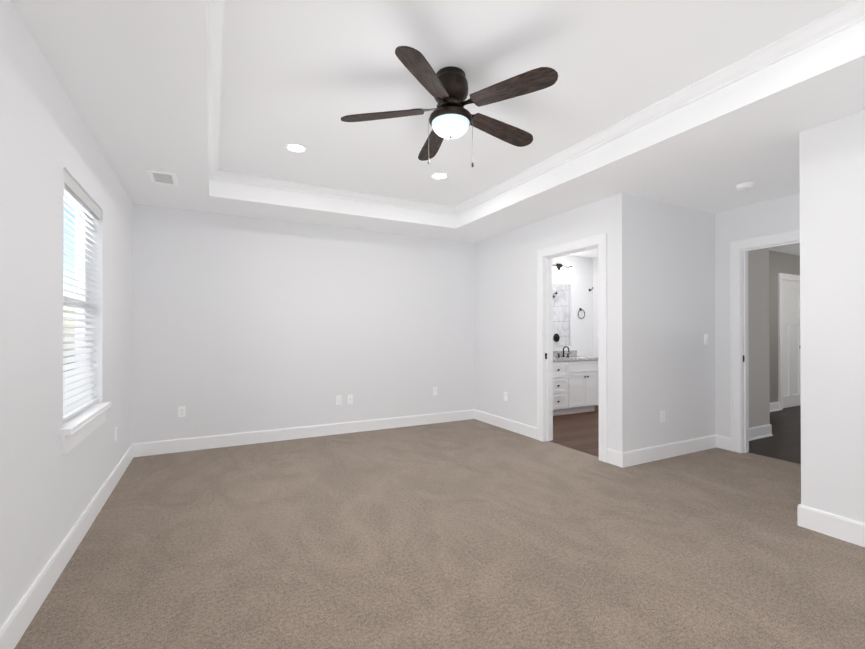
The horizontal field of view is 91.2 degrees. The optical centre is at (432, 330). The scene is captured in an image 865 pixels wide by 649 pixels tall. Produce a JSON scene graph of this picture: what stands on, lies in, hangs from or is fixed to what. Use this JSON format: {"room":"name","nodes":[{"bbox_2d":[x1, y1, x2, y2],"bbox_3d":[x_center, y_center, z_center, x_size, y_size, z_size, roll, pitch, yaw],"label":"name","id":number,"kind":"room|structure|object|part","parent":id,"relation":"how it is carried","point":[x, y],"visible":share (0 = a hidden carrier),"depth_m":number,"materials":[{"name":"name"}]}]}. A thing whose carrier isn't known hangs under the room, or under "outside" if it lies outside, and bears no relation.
{"room":"empty bedroom","nodes":[
{"label":"empty bedroom","id":0,"kind":"room"},
{"bbox_2d":[0,0,132,627],"bbox_3d":[-1.711,-0.236,1.547,0.160,3.060,6.530,0,0,-28],"label":"wall","id":1,"kind":"structure","parent":0,"point":[48,491],"depth_m":2.06,"materials":[{"name":"white paint"}]},
{"bbox_2d":[0,443,135,648],"bbox_3d":[-1.634,1.225,1.580,0.014,0.140,6.290,0,0,-28],"label":"baseboard","id":2,"kind":"structure","parent":1,"relation":"attached to","point":[14,627],"depth_m":2.17,"materials":[{"name":"white paint"}]},
{"bbox_2d":[60,193,111,454],"bbox_3d":[-2.285,-0.108,2.719,0.197,1.578,1.040,0,0,-28],"label":"window","id":3,"kind":"structure","parent":1,"relation":"in","point":[77,429],"depth_m":2.88,"materials":[{"name":"white paint"}]},
{"bbox_3d":[-2.350,-0.180,2.685,0.050,1.436,0.936,0,0,-28],"label":"left window sash","id":4,"kind":"part","parent":3,"relation":"part of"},
{"bbox_2d":[63,170,100,422],"bbox_3d":[-2.283,-0.183,2.720,0.068,1.427,0.928,0,0,-28],"label":"window blinds","id":5,"kind":"object","parent":3,"relation":"attached to","point":[78,391],"visible":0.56,"depth_m":2.74,"materials":[{"name":"white plastic"}]},
{"bbox_2d":[132,203,474,443],"bbox_3d":[-1.208,-0.215,5.425,4.320,3.060,0.120,0,0,-28],"label":"wall","id":6,"kind":"structure","parent":0,"point":[241,324],"depth_m":5.08,"materials":[{"name":"white paint"}]},
{"bbox_2d":[178,406,185,416],"bbox_3d":[-2.703,0.880,4.566,0.070,0.115,0.009,0,0,-28],"label":"electrical outlet","id":7,"kind":"object","parent":6,"relation":"attached to","point":[181,411],"visible":1,"depth_m":4.57,"materials":[{"name":"white plastic"}]},
{"bbox_2d":[136,410,471,456],"bbox_3d":[-1.217,1.244,5.337,4.170,0.140,0.014,0,0,-28],"label":"baseboard","id":8,"kind":"structure","parent":6,"relation":"attached to","point":[235,439],"depth_m":5.07,"materials":[{"name":"white paint"}]},
{"bbox_2d":[336,395,340,404],"bbox_3d":[-1.187,0.884,5.357,0.070,0.115,0.009,0,0,-28],"label":"electrical outlet","id":9,"kind":"object","parent":6,"relation":"attached to","point":[338,399],"visible":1,"depth_m":5.35,"materials":[{"name":"white plastic"}]},
{"bbox_2d":[347,394,352,403],"bbox_3d":[-1.054,0.885,5.426,0.070,0.115,0.010,0,0,-28],"label":"outlet","id":10,"kind":"object","parent":6,"relation":"attached to","point":[349,399],"visible":1,"depth_m":5.42,"materials":[{"name":"white plastic"}]},
{"bbox_2d":[433,387,436,395],"bbox_3d":[0.036,0.868,5.995,0.070,0.115,0.009,0,0,-28],"label":"electrical outlet","id":11,"kind":"object","parent":6,"relation":"attached to","point":[434,391],"visible":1,"depth_m":5.99,"materials":[{"name":"white plastic"}]},
{"bbox_2d":[10,0,864,242],"bbox_3d":[0.904,-1.538,2.919,5.740,0.440,6.290,0,0,-28],"label":"ceiling","id":12,"kind":"structure","parent":0,"point":[131,76],"depth_m":2.67,"materials":[{"name":"white paint"}]},
{"bbox_2d":[147,170,177,185],"bbox_3d":[-2.322,-1.309,3.654,0.200,0.010,0.300,0,0,-28],"label":"ceiling vent","id":13,"kind":"object","parent":12,"relation":"in","point":[163,178],"visible":1,"depth_m":3.63,"materials":[{"name":"white plastic"}]},
{"bbox_2d":[207,0,224,179],"bbox_3d":[-1.035,-1.528,2.025,0.075,0.080,4.800,0,0,-28],"label":"crown molding","id":14,"kind":"structure","parent":12,"relation":"attached to","point":[215,8],"depth_m":2.51,"materials":[{"name":"white paint"}]},
{"bbox_2d":[284,143,307,152],"bbox_3d":[-1.168,-1.556,3.626,0.192,0.006,0.192,0,0,-28],"label":"recessed light","id":15,"kind":"object","parent":12,"relation":"in","point":[294,147],"visible":1,"depth_m":3.62,"materials":[{"name":"white paint"}]},
{"bbox_2d":[219,170,454,214],"bbox_3d":[-0.924,-1.514,4.747,2.610,0.080,0.075,0,0,-28],"label":"crown molding","id":16,"kind":"structure","parent":12,"relation":"attached to","point":[228,176],"depth_m":4.63,"materials":[{"name":"white paint"}]},
{"bbox_2d":[430,172,448,179],"bbox_3d":[0.073,-1.552,4.274,0.192,0.006,0.192,0,0,-28],"label":"recessed light","id":17,"kind":"object","parent":12,"relation":"in","point":[439,176],"visible":1,"depth_m":4.28,"materials":[{"name":"white paint"}]},
{"bbox_2d":[341,46,557,166],"bbox_3d":[0.142,-1.281,2.635,1.274,0.567,1.301,0,0,-28],"label":"ceiling fan","id":18,"kind":"object","parent":12,"relation":"hanging from","point":[451,117],"visible":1,"depth_m":2.51,"materials":[{"name":"brown wood"}]},
{"bbox_2d":[455,0,864,214],"bbox_3d":[1.381,-1.521,3.287,0.075,0.080,4.800,0,0,-28],"label":"crown molding","id":19,"kind":"structure","parent":12,"relation":"attached to","point":[840,19],"depth_m":2.66,"materials":[{"name":"white paint"}]},
{"bbox_2d":[736,182,754,189],"bbox_3d":[2.823,-1.294,3.824,0.136,0.038,0.136,0,0,-28],"label":"smoke detector","id":20,"kind":"object","parent":12,"relation":"attached to","point":[745,186],"visible":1,"depth_m":3.79,"materials":[{"name":"white plastic"}]},
{"bbox_2d":[14,419,864,648],"bbox_3d":[0.931,1.322,2.918,5.840,0.040,6.330,0,0,-28],"label":"floor carpet","id":21,"kind":"object","parent":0,"point":[470,534],"visible":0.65,"depth_m":2.45,"materials":[{"name":"beige carpet"}]},
{"bbox_2d":[475,193,630,452],"bbox_3d":[1.273,-0.216,5.209,0.120,3.060,2.560,0,0,-28],"label":"wall","id":22,"kind":"structure","parent":0,"point":[506,312],"depth_m":5.24,"materials":[{"name":"white paint"}]},
{"bbox_2d":[472,409,536,438],"bbox_3d":[0.948,1.246,5.680,0.014,0.140,1.370,0,0,-28],"label":"baseboard","id":23,"kind":"structure","parent":22,"relation":"attached to","point":[524,429],"depth_m":5.60,"materials":[{"name":"white paint"}]},
{"bbox_2d":[537,233,607,462],"bbox_3d":[1.556,0.176,4.666,0.170,2.270,1.000,0,0,-28],"label":"door frame","id":24,"kind":"structure","parent":22,"relation":"attached to","point":[545,256],"depth_m":4.99,"materials":[{"name":"white paint"}]},
{"bbox_2d":[553,255,592,356],"bbox_3d":[1.797,-0.206,7.123,2.580,3.060,0.170,0,0,-28],"label":"wall","id":25,"kind":"structure","parent":0,"point":[580,279],"depth_m":7.45,"materials":[{"name":"white paint"}]},
{"bbox_2d":[553,282,571,345],"bbox_3d":[2.160,-0.266,7.205,0.560,1.080,0.020,0,0,-28],"label":"bathroom mirror","id":26,"kind":"object","parent":25,"relation":"attached to","point":[562,314],"visible":0.61,"depth_m":7.22,"materials":[{"name":"clear mirror"}]},
{"bbox_2d":[553,263,573,273],"bbox_3d":[2.188,-1.048,7.156,0.480,0.165,0.140,0,0,-28],"label":"light bar","id":27,"kind":"object","parent":25,"relation":"attached to","point":[560,267],"visible":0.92,"depth_m":7.18,"materials":[{"name":"white glass"}]},
{"bbox_2d":[553,350,576,357],"bbox_3d":[1.766,0.401,6.990,1.676,0.100,0.020,0,0,-28],"label":"backsplash","id":28,"kind":"structure","parent":25,"relation":"attached to","point":[573,353],"depth_m":7.19,"materials":[{"name":"grey stone"}]},
{"bbox_2d":[550,405,598,456],"bbox_3d":[2.413,1.337,5.869,2.640,0.040,2.650,0,0,-28],"label":"floor","id":29,"kind":"structure","parent":0,"point":[578,431],"depth_m":5.49,"materials":[{"name":"brown wood"}]},
{"bbox_2d":[553,358,598,415],"bbox_3d":[1.897,0.902,6.732,1.639,0.840,0.594,0,0,-28],"label":"bathroom vanity","id":30,"kind":"object","parent":29,"relation":"on","point":[575,384],"depth_m":6.63,"materials":[{"name":"white paint"}]},
{"bbox_2d":[553,358,576,361],"bbox_3d":[1.893,0.466,6.746,1.676,0.032,0.569,0,0,-28],"label":"countertop","id":31,"kind":"structure","parent":30,"relation":"on","point":[554,359],"depth_m":6.55,"materials":[{"name":"grey stone"}]},
{"bbox_2d":[593,257,597,357],"bbox_3d":[3.484,-0.209,6.549,0.120,3.060,2.650,0,0,-28],"label":"wall","id":32,"kind":"structure","parent":0,"point":[595,306],"depth_m":7.54,"materials":[{"name":"white paint"}]},
{"bbox_2d":[570,243,799,257],"bbox_3d":[4.364,-1.522,6.101,6.180,0.440,4.030,0,0,-28],"label":"ceiling","id":33,"kind":"structure","parent":0,"point":[793,249],"depth_m":6.98,"materials":[{"name":"white paint"}]},
{"bbox_2d":[630,195,769,450],"bbox_3d":[3.037,-0.219,4.751,2.584,3.060,0.124,0,0,-28],"label":"wall","id":34,"kind":"structure","parent":0,"point":[672,266],"depth_m":4.45,"materials":[{"name":"white paint"}]},
{"bbox_2d":[660,410,664,421],"bbox_3d":[2.347,0.879,4.314,0.070,0.115,0.009,0,0,-28],"label":"electrical outlet","id":35,"kind":"object","parent":34,"relation":"attached to","point":[662,416],"visible":1,"depth_m":4.31,"materials":[{"name":"white plastic"}]},
{"bbox_2d":[620,435,723,467],"bbox_3d":[2.498,1.239,4.374,1.554,0.140,0.040,0,0,-28],"label":"baseboard","id":36,"kind":"structure","parent":34,"relation":"attached to","point":[640,456],"depth_m":4.35,"materials":[{"name":"white paint"}]},
{"bbox_2d":[704,334,707,344],"bbox_3d":[3.022,0.101,4.667,0.070,0.115,0.014,0,0,-28],"label":"light switch","id":37,"kind":"object","parent":34,"relation":"attached to","point":[705,338],"visible":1,"depth_m":4.66,"materials":[{"name":"white plastic"}]},
{"bbox_2d":[749,424,772,440],"bbox_3d":[3.766,1.243,5.039,1.070,0.140,0.026,0,0,-28],"label":"baseboard","id":38,"kind":"structure","parent":34,"relation":"attached to","point":[759,432],"depth_m":5.16,"materials":[{"name":"white paint"}]},
{"bbox_2d":[715,194,799,437],"bbox_3d":[3.578,-0.222,4.122,0.120,3.060,1.500,0,0,-28],"label":"wall","id":39,"kind":"structure","parent":0,"point":[777,216],"depth_m":4.64,"materials":[{"name":"white paint"}]},
{"bbox_2d":[730,230,799,452],"bbox_3d":[3.543,0.173,4.186,0.170,2.270,1.010,0,0,-28],"label":"door frame","id":40,"kind":"structure","parent":39,"relation":"attached to","point":[739,249],"depth_m":4.53,"materials":[{"name":"white paint"}]},
{"bbox_2d":[748,405,800,463],"bbox_3d":[5.475,1.336,5.634,4.730,0.040,2.300,0,0,-28],"label":"floor","id":41,"kind":"structure","parent":0,"point":[783,442],"depth_m":5.08,"materials":[{"name":"brown wood"}]},
{"bbox_2d":[769,250,799,402],"bbox_3d":[5.448,-0.207,6.936,3.720,3.060,0.120,0,0,-28],"label":"wall","id":42,"kind":"structure","parent":0,"point":[780,262],"depth_m":6.97,"materials":[{"name":"grey paint"}]},
{"bbox_2d":[770,402,779,411],"bbox_3d":[4.781,1.251,6.498,2.140,0.140,0.026,0,0,-28],"label":"baseboard","id":43,"kind":"structure","parent":42,"relation":"attached to","point":[774,406],"depth_m":6.92,"materials":[{"name":"white paint"}]},
{"bbox_2d":[778,273,799,409],"bbox_3d":[6.144,0.190,7.298,1.010,2.270,0.170,0,0,-28],"label":"door frame","id":44,"kind":"structure","parent":42,"relation":"attached to","point":[788,277],"depth_m":7.01,"materials":[{"name":"white paint"}]},
{"bbox_2d":[782,280,800,407],"bbox_3d":[6.165,0.237,7.254,0.806,2.159,0.107,0,0,-28],"label":"hall door","id":45,"kind":"structure","parent":42,"relation":"in","point":[791,339],"depth_m":7.28,"materials":[{"name":"white paint"}]},
{"bbox_2d":[799,125,823,510],"bbox_3d":[5.324,-0.221,4.255,6.420,3.060,0.120,0,0,-28],"label":"wall","id":46,"kind":"structure","parent":0,"point":[811,319],"depth_m":2.77,"materials":[{"name":"white paint"}]},
{"bbox_2d":[822,111,864,522],"bbox_3d":[3.103,-0.235,1.703,0.120,3.060,2.350,0,0,-28],"label":"wall","id":47,"kind":"structure","parent":0,"point":[843,151],"depth_m":2.62,"materials":[{"name":"white paint"}]},
{"bbox_2d":[797,504,864,546],"bbox_3d":[2.978,1.226,1.790,0.014,0.140,2.334,0,0,-28],"label":"baseboard","id":48,"kind":"structure","parent":47,"relation":"attached to","point":[842,528],"depth_m":2.66,"materials":[{"name":"white paint"}]}
]}

